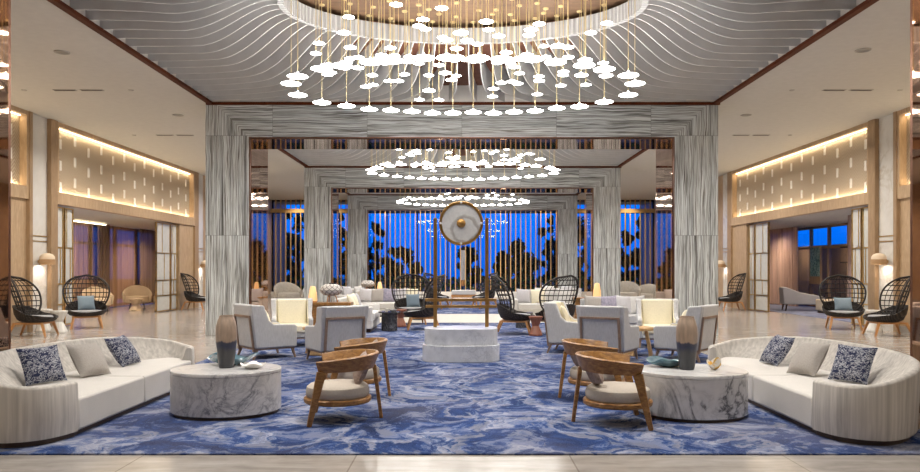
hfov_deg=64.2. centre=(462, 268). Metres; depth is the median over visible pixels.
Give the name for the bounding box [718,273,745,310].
chair
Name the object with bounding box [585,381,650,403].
seat cushion
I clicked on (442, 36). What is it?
pendant lamp
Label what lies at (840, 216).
ceiling
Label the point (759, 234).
folding screen
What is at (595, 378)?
throw pillow
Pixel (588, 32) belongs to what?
pendant lamp
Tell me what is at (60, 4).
trim
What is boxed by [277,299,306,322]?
cushion
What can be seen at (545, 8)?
pendant lamp
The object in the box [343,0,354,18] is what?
pendant lamp
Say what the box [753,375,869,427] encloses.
seat cushion
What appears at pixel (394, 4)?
pendant lamp
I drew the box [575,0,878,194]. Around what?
trim
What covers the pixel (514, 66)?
pendant lamp
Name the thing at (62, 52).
recessed light
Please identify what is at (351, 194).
trim
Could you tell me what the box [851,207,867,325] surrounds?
folding screen
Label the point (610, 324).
chair
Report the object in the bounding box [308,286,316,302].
lamp
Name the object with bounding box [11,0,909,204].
ceiling
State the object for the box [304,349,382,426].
barrel chair
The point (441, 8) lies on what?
pendant lamp
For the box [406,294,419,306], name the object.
throw pillow
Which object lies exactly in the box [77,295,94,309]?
throw pillow
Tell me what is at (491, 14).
pendant lamp
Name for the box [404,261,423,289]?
tree
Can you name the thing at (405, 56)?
pendant lamp
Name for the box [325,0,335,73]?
pendant lamp
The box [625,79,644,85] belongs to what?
pendant lamp
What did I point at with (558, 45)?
pendant lamp
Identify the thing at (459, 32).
pendant lamp
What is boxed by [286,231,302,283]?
tree
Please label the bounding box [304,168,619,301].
portal
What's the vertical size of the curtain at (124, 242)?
2.940 m
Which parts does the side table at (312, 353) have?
leg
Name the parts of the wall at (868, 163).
panel frame, relief panel, panel frame, relief panel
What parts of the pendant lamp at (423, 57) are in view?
rod, lamp shade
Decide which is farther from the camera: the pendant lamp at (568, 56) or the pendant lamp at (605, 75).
the pendant lamp at (605, 75)
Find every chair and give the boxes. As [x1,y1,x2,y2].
[11,276,58,336]
[62,274,109,329]
[82,287,113,311]
[122,285,151,308]
[180,273,204,309]
[233,303,296,359]
[271,298,312,338]
[274,282,301,297]
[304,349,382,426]
[305,305,368,358]
[326,337,390,395]
[391,274,431,324]
[403,274,444,330]
[423,272,448,308]
[472,272,497,308]
[490,275,534,332]
[535,275,578,321]
[543,300,578,352]
[558,338,624,397]
[571,351,653,430]
[576,305,638,358]
[620,281,640,295]
[636,298,678,347]
[639,284,655,298]
[653,304,718,362]
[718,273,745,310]
[818,274,866,329]
[862,276,909,336]
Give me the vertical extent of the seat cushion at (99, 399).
0.270 m
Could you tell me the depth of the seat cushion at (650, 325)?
12.96 m
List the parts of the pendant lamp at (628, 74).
lamp shade, rod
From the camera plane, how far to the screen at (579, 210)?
36.99 m
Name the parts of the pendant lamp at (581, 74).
lamp shade, rod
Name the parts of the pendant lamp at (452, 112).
lamp shade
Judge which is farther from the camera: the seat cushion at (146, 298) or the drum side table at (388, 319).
the seat cushion at (146, 298)
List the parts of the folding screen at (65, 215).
milk glass, frame, frame, milk glass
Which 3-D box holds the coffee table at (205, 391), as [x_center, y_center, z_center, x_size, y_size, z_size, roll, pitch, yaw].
[-2.300,1.175,7.140,1.044,0.425,0.924,0,0,0]
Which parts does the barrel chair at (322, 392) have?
leg, rail, leg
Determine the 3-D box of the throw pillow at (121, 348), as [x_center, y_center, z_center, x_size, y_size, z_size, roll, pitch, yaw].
[-3.793,0.911,8.193,0.247,0.323,0.396,0,0,8]
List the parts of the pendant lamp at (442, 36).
rod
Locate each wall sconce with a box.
[38,253,54,264]
[718,260,725,266]
[871,253,887,264]
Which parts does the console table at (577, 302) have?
panel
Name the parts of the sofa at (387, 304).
backrest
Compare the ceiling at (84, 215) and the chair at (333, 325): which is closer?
the chair at (333, 325)
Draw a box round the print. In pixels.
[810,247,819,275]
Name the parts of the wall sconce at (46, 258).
lamp shade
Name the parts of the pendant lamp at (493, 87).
rod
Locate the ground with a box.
[296,279,636,290]
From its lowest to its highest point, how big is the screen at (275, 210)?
4.900 m
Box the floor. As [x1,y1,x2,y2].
[0,297,919,471]
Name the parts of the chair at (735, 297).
basket seat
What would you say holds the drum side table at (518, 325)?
on the carpet at (510, 405)
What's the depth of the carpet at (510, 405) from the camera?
6.59 m
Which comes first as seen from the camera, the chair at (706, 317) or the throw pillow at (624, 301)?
the chair at (706, 317)
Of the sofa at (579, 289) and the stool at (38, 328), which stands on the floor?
the stool at (38, 328)
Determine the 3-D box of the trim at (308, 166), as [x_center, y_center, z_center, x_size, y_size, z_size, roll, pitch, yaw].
[0.000,-3.493,25.120,10.840,0.055,0.060,0,0,0]
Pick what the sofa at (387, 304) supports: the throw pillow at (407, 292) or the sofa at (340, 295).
the throw pillow at (407, 292)
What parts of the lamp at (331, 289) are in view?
lamp shade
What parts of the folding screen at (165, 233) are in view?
milk glass, frame, milk glass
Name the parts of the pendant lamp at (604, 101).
lamp shade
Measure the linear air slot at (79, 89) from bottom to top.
0.014 m
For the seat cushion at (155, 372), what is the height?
0.270 m
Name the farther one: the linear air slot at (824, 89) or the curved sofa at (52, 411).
the linear air slot at (824, 89)
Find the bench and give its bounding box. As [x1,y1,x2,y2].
[450,290,476,304]
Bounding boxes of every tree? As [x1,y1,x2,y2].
[286,214,303,284]
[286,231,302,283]
[339,214,344,280]
[371,221,384,286]
[382,246,414,287]
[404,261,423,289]
[457,246,484,289]
[492,250,514,289]
[506,237,537,289]
[537,214,553,283]
[577,216,583,283]
[621,230,639,285]
[636,216,639,279]
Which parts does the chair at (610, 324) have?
panel, backrest, frame, panel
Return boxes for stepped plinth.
[422,326,499,362]
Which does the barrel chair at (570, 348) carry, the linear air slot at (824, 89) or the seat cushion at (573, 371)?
the seat cushion at (573, 371)
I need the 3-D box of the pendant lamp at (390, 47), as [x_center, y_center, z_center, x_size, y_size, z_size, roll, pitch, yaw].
[-1.096,-3.874,11.084,0.174,1.098,0.174,0,0,0]
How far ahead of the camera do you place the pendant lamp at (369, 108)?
12.73 m
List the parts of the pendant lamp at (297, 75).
lamp shade, rod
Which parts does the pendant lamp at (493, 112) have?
lamp shade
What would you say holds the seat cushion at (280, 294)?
on the lounge chair at (282, 289)
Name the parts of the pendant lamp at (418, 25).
lamp shade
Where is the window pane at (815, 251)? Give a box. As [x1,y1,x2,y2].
[810,246,821,283]
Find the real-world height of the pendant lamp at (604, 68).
1.661 m
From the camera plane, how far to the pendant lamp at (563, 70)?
11.51 m
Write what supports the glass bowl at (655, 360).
on the coffee table at (702, 394)
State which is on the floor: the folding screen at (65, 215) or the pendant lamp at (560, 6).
the folding screen at (65, 215)
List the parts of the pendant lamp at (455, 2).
lamp shade, rod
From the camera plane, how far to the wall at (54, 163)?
18.79 m
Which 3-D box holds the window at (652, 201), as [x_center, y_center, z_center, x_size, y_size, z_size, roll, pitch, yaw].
[7.545,-1.050,37.290,4.290,4.900,0.120,0,0,0]
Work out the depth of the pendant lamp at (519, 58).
10.09 m
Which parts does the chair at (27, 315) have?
seat frame, basket seat, leg, leg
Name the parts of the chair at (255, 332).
backrest, frame, rail, panel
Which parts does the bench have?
frame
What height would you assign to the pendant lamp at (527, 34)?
1.054 m
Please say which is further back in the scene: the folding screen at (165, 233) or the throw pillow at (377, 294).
the folding screen at (165, 233)
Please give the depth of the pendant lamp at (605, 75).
11.33 m
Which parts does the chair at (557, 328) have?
frame, panel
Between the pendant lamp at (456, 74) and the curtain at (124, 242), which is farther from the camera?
the curtain at (124, 242)
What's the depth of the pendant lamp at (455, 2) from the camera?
12.16 m
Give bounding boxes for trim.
[47,0,350,194]
[206,102,719,104]
[304,166,621,167]
[351,194,574,194]
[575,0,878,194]
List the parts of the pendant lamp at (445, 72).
lamp shade, rod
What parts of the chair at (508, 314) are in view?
seat frame, basket seat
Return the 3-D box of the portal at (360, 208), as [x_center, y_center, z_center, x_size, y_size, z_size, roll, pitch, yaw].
[-0.025,-1.050,35.315,10.840,4.900,1.430,0,0,0]
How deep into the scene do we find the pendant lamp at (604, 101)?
12.22 m
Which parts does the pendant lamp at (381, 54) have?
lamp shade, rod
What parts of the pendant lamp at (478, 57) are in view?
rod, lamp shade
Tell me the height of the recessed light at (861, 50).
0.012 m
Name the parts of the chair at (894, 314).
leg, leg, basket seat, seat frame, leg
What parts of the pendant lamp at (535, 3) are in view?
rod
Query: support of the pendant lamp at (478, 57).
hanging from the ceiling at (224, 50)
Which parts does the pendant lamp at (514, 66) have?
lamp shade, rod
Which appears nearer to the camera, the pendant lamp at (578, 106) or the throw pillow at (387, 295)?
the pendant lamp at (578, 106)
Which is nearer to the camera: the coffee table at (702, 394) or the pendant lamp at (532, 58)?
the coffee table at (702, 394)
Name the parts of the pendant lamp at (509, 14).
rod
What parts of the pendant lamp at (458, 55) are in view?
rod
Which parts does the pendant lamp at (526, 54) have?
lamp shade, rod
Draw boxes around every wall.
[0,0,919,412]
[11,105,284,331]
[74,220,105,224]
[641,107,909,331]
[798,244,846,298]
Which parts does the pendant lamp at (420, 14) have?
rod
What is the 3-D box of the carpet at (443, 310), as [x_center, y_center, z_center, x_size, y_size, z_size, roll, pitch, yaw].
[0.000,1.394,27.900,7.800,0.012,10.200,0,0,0]
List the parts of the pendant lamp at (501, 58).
lamp shade, rod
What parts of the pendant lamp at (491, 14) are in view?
rod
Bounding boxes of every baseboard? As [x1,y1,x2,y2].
[11,294,270,333]
[718,302,909,333]
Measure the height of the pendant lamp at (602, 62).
1.109 m
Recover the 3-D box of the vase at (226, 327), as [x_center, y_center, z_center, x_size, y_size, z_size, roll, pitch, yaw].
[-2.315,0.708,7.180,0.204,0.510,0.204,0,0,0]
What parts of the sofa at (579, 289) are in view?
backrest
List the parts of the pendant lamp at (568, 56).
lamp shade, rod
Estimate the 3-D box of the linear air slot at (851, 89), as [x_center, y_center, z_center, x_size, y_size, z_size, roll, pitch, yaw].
[7.782,-3.493,14.352,0.440,0.014,0.100,0,0,0]
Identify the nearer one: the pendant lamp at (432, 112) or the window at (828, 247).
the pendant lamp at (432, 112)
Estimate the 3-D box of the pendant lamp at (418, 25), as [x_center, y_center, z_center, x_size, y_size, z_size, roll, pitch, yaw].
[-0.650,-3.987,10.761,0.174,0.872,0.174,0,0,0]
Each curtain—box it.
[74,222,96,300]
[97,224,109,307]
[110,226,139,306]
[140,229,154,304]
[770,227,797,306]
[847,215,850,296]
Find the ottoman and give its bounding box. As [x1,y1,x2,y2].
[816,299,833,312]
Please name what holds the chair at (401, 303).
on the carpet at (510, 405)
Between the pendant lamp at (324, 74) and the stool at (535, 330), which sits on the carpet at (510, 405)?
the stool at (535, 330)
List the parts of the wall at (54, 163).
relief panel, panel frame, relief panel, panel frame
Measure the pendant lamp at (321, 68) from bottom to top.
1.656 m
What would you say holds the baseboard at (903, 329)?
attached to the wall at (868, 163)
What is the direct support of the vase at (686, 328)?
on the coffee table at (702, 394)
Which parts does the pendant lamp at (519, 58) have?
lamp shade, rod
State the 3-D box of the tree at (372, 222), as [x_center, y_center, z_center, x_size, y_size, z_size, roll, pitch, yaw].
[-5.284,-0.748,44.590,1.376,4.530,1.469,0,0,42]
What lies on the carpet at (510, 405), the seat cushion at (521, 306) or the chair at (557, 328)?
the chair at (557, 328)
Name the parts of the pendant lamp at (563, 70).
lamp shade, rod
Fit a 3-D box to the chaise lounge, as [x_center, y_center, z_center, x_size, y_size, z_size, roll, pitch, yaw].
[11.350,1.003,24.600,1.315,0.805,0.640,0,0,12]
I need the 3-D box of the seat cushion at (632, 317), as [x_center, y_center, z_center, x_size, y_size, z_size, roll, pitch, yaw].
[3.518,1.058,15.660,0.527,0.180,0.670,0,0,0]
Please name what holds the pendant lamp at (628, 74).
hanging from the ceiling at (224, 50)
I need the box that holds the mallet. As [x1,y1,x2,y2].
[461,246,464,285]
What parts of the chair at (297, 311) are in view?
panel, backrest, seat frame, panel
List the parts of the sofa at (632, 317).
backrest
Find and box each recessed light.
[53,50,69,54]
[854,48,871,52]
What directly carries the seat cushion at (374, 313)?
on the sofa at (373, 319)
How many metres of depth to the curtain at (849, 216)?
21.24 m
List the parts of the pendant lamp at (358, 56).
lamp shade, rod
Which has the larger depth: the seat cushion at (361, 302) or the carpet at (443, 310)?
the carpet at (443, 310)
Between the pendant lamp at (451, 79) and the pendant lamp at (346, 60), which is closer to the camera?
the pendant lamp at (346, 60)
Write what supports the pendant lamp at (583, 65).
hanging from the ceiling at (224, 50)
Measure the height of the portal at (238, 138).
4.900 m
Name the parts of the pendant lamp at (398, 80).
rod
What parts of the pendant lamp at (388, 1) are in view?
rod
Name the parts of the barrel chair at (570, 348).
leg, rail, leg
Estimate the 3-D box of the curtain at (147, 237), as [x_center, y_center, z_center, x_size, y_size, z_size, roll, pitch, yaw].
[-12.550,-0.090,29.750,0.100,2.940,2.500,0,0,0]
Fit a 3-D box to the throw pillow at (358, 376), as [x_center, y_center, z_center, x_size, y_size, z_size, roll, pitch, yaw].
[-0.948,0.925,6.832,0.152,0.316,0.356,0,0,-14]
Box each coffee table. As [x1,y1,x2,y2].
[170,362,280,420]
[638,364,747,422]
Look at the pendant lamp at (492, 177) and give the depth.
22.67 m
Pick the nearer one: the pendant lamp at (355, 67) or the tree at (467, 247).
the pendant lamp at (355, 67)
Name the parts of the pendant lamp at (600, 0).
rod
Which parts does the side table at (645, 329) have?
leg, leg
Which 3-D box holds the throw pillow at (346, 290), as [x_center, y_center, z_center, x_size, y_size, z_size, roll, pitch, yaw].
[-3.732,0.760,23.787,0.192,0.422,0.445,0,0,30]
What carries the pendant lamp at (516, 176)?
hanging from the ceiling at (224, 50)
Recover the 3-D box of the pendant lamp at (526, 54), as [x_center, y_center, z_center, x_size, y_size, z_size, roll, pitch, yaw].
[0.942,-3.798,10.911,0.174,1.251,0.174,0,0,0]
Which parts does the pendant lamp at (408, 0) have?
rod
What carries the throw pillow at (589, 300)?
on the sofa at (632, 317)
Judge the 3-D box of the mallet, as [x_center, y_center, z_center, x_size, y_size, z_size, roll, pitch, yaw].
[0.000,-0.046,11.400,0.068,0.632,0.068,0,0,0]
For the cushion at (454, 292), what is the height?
0.180 m
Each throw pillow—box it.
[16,345,66,385]
[66,342,110,376]
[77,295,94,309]
[104,335,140,366]
[342,286,351,294]
[347,294,355,304]
[351,293,358,304]
[353,350,367,383]
[354,286,361,292]
[354,293,361,304]
[359,288,371,301]
[371,288,384,301]
[383,288,394,301]
[395,288,407,300]
[406,289,417,293]
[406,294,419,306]
[516,289,530,302]
[531,289,545,302]
[542,285,553,291]
[557,289,570,302]
[559,306,569,320]
[560,286,572,289]
[570,342,578,365]
[584,295,601,305]
[586,356,603,384]
[601,295,616,305]
[614,295,632,313]
[628,295,644,313]
[759,334,794,366]
[786,342,830,375]
[828,344,877,384]
[833,297,852,310]
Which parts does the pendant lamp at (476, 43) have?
rod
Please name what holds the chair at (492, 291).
on the carpet at (443, 310)
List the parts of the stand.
post, post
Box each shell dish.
[240,361,265,368]
[707,357,720,369]
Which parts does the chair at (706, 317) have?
panel, rail, backrest, frame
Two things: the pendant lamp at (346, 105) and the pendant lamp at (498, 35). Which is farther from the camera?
the pendant lamp at (346, 105)
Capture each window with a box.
[272,200,344,291]
[371,213,553,291]
[577,200,653,291]
[798,223,847,305]
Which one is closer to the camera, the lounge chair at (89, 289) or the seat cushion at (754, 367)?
the seat cushion at (754, 367)
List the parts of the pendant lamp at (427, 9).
rod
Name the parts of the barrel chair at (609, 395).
leg, rail, leg, leg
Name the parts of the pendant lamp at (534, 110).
lamp shade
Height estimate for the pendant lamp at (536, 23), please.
0.844 m
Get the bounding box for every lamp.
[281,79,300,85]
[287,0,307,78]
[288,91,306,96]
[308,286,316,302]
[310,51,320,54]
[311,0,331,71]
[313,4,330,104]
[313,41,324,44]
[320,283,342,302]
[322,0,332,75]
[323,0,329,66]
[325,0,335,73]
[331,61,352,68]
[337,30,349,34]
[338,10,354,107]
[342,0,349,69]
[343,0,352,63]
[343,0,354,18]
[344,0,355,49]
[345,2,354,59]
[352,66,363,69]
[353,0,363,58]
[360,0,380,65]
[361,14,377,110]
[361,279,374,288]
[367,0,377,76]
[368,6,377,85]
[371,149,380,168]
[376,0,386,56]
[382,56,403,63]
[383,17,398,111]
[384,0,392,82]
[385,0,395,49]
[389,0,399,56]
[390,0,401,6]
[393,0,403,82]
[400,10,409,75]
[404,0,413,57]
[404,19,419,113]
[405,149,413,178]
[408,0,413,62]
[413,0,422,27]
[413,0,434,61]
[414,3,423,64]
[415,13,423,100]
[417,17,428,21]
[420,0,430,30]
[423,88,434,91]
[424,8,433,76]
[424,20,440,114]
[434,13,443,100]
[434,63,444,66]
[435,0,446,10]
[436,0,457,60]
[437,0,446,38]
[439,5,450,74]
[441,38,452,41]
[441,149,449,179]
[445,21,460,114]
[446,0,456,81]
[450,1,462,50]
[452,15,460,76]
[453,30,467,34]
[456,0,463,58]
[461,0,473,42]
[465,21,480,113]
[468,0,489,60]
[472,0,482,45]
[476,149,484,179]
[479,19,492,23]
[483,0,493,31]
[485,20,501,114]
[488,0,498,89]
[488,13,497,97]
[488,149,496,178]
[491,0,512,62]
[492,0,504,37]
[496,0,506,83]
[500,0,511,53]
[505,13,513,64]
[506,19,521,113]
[509,0,519,68]
[512,0,522,84]
[512,149,520,177]
[513,0,523,60]
[514,4,523,74]
[521,0,531,56]
[522,54,543,62]
[523,33,534,36]
[524,27,537,31]
[527,17,542,112]
[532,2,541,95]
[533,22,544,25]
[539,12,547,47]
[541,7,550,58]
[545,0,565,65]
[545,149,554,168]
[548,14,564,109]
[551,43,564,47]
[556,5,565,86]
[558,0,568,72]
[562,0,573,48]
[562,0,573,58]
[571,10,587,108]
[573,61,594,68]
[574,0,587,76]
[578,0,591,61]
[586,31,596,34]
[593,283,600,295]
[594,0,600,71]
[594,0,614,71]
[595,4,612,103]
[598,0,608,64]
[599,73,612,77]
[601,0,611,24]
[618,0,638,77]
[619,91,637,96]
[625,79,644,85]
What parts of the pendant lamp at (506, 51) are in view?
lamp shade, rod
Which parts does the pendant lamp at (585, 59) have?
lamp shade, rod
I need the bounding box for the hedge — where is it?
[286,275,639,290]
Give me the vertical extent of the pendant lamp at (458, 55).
1.320 m
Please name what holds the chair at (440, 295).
on the carpet at (443, 310)
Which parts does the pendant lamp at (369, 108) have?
lamp shade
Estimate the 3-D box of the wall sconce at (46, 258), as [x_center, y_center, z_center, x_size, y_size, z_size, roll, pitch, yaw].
[-9.490,-0.230,16.750,0.330,0.260,0.330,0,0,-44]
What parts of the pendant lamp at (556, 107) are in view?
lamp shade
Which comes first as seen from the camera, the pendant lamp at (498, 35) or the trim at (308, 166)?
the pendant lamp at (498, 35)
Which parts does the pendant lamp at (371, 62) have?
lamp shade, rod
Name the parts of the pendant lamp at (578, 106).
lamp shade, rod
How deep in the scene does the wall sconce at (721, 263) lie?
26.91 m
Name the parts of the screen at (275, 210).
cross rail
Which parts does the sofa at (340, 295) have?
armrest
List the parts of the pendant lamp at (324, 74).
rod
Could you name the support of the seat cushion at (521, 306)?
on the sofa at (519, 306)
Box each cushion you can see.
[22,376,143,429]
[65,358,190,401]
[94,298,110,305]
[125,296,148,302]
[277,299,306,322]
[278,292,299,297]
[280,323,307,332]
[306,379,368,400]
[327,366,379,379]
[361,302,377,303]
[373,312,376,320]
[376,302,394,308]
[452,290,475,294]
[518,303,543,310]
[570,365,623,381]
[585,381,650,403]
[620,292,636,295]
[629,314,636,323]
[640,293,652,298]
[642,299,671,323]
[642,324,670,333]
[721,357,830,400]
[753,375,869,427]
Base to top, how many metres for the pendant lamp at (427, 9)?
1.143 m
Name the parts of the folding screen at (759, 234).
frame, milk glass, milk glass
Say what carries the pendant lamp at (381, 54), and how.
hanging from the ceiling at (224, 50)
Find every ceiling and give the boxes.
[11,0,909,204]
[58,205,171,230]
[754,205,867,229]
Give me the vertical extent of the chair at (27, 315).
1.260 m
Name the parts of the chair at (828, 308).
leg, seat frame, basket seat, leg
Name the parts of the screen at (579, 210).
cross rail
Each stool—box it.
[35,309,52,331]
[50,310,67,332]
[129,298,143,310]
[396,309,406,326]
[529,316,542,335]
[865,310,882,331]
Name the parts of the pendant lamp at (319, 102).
lamp shade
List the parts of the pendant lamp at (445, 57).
lamp shade, rod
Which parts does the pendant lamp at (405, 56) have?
rod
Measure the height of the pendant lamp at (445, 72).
1.141 m
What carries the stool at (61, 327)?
on the floor
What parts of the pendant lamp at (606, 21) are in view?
lamp shade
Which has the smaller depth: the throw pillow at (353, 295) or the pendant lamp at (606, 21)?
the pendant lamp at (606, 21)
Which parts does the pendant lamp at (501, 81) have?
rod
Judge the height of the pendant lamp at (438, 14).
1.511 m
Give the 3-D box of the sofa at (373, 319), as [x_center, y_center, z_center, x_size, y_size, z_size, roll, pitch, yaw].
[-2.381,1.016,16.750,0.853,0.743,1.500,0,0,0]
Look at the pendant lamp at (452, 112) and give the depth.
13.09 m
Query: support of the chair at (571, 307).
on the carpet at (510, 405)
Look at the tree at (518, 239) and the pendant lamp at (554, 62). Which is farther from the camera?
the tree at (518, 239)
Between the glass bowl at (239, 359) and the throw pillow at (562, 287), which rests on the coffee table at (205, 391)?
the glass bowl at (239, 359)
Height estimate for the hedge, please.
1.308 m
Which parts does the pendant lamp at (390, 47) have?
lamp shade, rod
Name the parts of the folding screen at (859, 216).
frame, milk glass, frame, milk glass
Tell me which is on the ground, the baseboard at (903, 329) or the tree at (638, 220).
the tree at (638, 220)
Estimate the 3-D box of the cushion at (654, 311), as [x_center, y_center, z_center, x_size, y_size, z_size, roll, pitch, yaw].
[3.543,0.793,13.401,0.539,0.476,0.159,0,0,12]
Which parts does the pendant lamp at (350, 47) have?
lamp shade, rod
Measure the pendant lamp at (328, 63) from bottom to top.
1.355 m
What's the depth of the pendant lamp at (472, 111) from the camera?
13.09 m
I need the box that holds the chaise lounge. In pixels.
[779,287,824,310]
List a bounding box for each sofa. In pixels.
[0,337,194,447]
[331,288,354,301]
[334,296,379,331]
[356,291,419,316]
[511,292,575,315]
[535,288,581,296]
[580,298,636,325]
[708,336,919,445]
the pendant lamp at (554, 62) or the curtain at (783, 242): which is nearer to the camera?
the pendant lamp at (554, 62)
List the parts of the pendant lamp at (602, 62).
rod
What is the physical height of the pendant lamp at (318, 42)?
0.986 m
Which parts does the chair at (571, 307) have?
basket seat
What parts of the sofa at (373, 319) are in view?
backrest, armrest, armrest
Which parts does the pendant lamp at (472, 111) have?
lamp shade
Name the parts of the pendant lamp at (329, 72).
rod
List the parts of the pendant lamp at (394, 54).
rod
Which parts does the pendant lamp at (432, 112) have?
lamp shade, rod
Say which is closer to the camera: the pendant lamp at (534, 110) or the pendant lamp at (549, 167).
the pendant lamp at (534, 110)
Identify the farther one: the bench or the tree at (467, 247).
the tree at (467, 247)
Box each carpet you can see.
[0,323,919,454]
[430,300,509,313]
[770,304,850,321]
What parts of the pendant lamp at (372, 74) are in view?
rod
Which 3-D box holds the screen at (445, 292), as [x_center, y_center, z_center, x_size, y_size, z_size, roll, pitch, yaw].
[0.000,-1.050,37.020,10.800,4.900,0.100,0,0,0]
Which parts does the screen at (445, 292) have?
rail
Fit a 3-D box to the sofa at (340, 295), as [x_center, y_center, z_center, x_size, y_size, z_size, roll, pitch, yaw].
[-3.501,1.016,24.001,0.853,0.743,1.500,0,0,30]
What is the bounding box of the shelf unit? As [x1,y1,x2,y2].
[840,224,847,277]
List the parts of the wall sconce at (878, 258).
lamp shade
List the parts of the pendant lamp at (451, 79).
lamp shade, rod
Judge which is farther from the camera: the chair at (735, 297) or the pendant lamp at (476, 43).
the chair at (735, 297)
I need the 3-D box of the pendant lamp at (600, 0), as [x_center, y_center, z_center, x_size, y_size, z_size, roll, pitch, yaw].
[2.177,-3.778,11.636,0.210,1.290,0.210,0,0,0]
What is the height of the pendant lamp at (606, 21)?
0.725 m
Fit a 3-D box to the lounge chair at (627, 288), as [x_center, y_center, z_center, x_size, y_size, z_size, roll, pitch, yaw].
[6.213,0.936,28.049,1.128,0.945,1.026,0,0,15]
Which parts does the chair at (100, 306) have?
leg, basket seat, seat frame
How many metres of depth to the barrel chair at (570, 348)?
7.75 m
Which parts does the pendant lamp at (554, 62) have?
lamp shade, rod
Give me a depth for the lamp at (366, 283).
22.60 m
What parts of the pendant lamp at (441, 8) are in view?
lamp shade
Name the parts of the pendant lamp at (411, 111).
lamp shade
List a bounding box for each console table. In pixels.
[312,302,353,324]
[573,297,583,318]
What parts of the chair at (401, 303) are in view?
basket seat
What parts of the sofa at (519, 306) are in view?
armrest, backrest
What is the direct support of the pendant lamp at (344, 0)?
hanging from the ceiling at (224, 50)
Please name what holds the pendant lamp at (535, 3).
hanging from the ceiling at (224, 50)
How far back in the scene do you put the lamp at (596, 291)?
17.68 m
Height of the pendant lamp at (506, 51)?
1.379 m
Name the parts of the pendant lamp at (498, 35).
lamp shade, rod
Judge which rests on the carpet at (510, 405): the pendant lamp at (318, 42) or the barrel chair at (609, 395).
the barrel chair at (609, 395)
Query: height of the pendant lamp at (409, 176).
1.653 m
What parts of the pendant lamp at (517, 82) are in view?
rod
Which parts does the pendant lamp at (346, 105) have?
lamp shade, rod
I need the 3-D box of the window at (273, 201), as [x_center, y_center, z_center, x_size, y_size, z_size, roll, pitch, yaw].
[-7.545,-1.050,37.290,4.290,4.900,0.120,0,0,0]
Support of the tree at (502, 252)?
on the ground
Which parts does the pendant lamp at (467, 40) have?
lamp shade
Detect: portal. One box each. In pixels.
[205,103,717,334]
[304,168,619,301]
[347,195,576,288]
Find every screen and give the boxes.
[58,207,73,324]
[155,222,176,311]
[271,200,346,296]
[375,213,550,296]
[577,200,654,296]
[749,222,769,311]
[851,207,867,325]
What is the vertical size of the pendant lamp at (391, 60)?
1.662 m
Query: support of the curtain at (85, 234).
hanging from the ceiling at (84, 215)
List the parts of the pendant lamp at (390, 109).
lamp shade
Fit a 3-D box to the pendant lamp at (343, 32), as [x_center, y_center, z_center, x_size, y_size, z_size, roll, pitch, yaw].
[-1.845,-4.033,11.373,0.210,0.779,0.210,0,0,0]
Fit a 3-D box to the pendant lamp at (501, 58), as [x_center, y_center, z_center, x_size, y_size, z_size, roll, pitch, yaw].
[0.520,-3.591,9.727,0.296,1.664,0.296,0,0,0]
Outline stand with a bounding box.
[425,201,496,326]
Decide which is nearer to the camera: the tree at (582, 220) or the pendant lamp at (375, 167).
the pendant lamp at (375, 167)
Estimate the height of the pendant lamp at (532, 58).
1.643 m
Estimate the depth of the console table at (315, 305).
14.97 m
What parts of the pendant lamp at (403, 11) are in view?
rod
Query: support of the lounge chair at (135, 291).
on the floor
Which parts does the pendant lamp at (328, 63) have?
rod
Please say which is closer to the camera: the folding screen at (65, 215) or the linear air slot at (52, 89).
the linear air slot at (52, 89)
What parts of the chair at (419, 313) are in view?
basket seat, seat frame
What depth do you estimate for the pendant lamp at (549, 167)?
20.22 m
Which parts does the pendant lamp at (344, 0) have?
rod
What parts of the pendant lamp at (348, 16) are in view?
lamp shade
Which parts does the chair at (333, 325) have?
panel, rail, backrest, frame, panel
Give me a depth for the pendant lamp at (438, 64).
11.29 m
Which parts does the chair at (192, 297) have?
basket seat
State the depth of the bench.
27.96 m
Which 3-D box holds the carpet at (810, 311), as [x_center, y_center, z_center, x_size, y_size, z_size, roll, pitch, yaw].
[11.600,1.395,23.750,2.800,0.010,10.500,0,0,0]
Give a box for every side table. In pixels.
[302,325,320,355]
[378,311,399,330]
[516,312,532,327]
[624,326,653,355]
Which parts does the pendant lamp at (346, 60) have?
rod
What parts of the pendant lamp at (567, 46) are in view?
rod, lamp shade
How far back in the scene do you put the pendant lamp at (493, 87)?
11.90 m
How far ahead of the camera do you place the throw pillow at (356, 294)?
17.11 m
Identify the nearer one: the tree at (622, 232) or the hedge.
the hedge
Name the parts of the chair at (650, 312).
panel, seat frame, panel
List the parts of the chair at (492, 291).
basket seat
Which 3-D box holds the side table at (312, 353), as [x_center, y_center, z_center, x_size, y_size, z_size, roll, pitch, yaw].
[-2.320,1.165,12.000,0.600,0.454,0.581,0,0,-17]
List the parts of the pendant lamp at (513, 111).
lamp shade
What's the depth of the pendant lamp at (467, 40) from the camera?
11.99 m
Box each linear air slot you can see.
[52,89,76,90]
[79,89,103,90]
[822,89,846,90]
[849,89,873,90]
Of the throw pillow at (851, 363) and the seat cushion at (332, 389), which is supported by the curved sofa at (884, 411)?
the throw pillow at (851, 363)
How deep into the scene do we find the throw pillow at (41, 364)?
6.84 m
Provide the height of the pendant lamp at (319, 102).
1.663 m
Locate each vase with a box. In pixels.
[215,315,236,367]
[676,316,697,369]
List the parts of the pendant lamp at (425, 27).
lamp shade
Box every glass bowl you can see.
[208,352,258,364]
[646,356,678,366]
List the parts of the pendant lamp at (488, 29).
lamp shade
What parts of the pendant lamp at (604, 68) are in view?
lamp shade, rod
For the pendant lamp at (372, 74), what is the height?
1.281 m
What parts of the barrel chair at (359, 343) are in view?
leg, rail, leg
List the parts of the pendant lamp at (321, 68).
lamp shade, rod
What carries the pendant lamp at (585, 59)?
hanging from the ceiling at (224, 50)

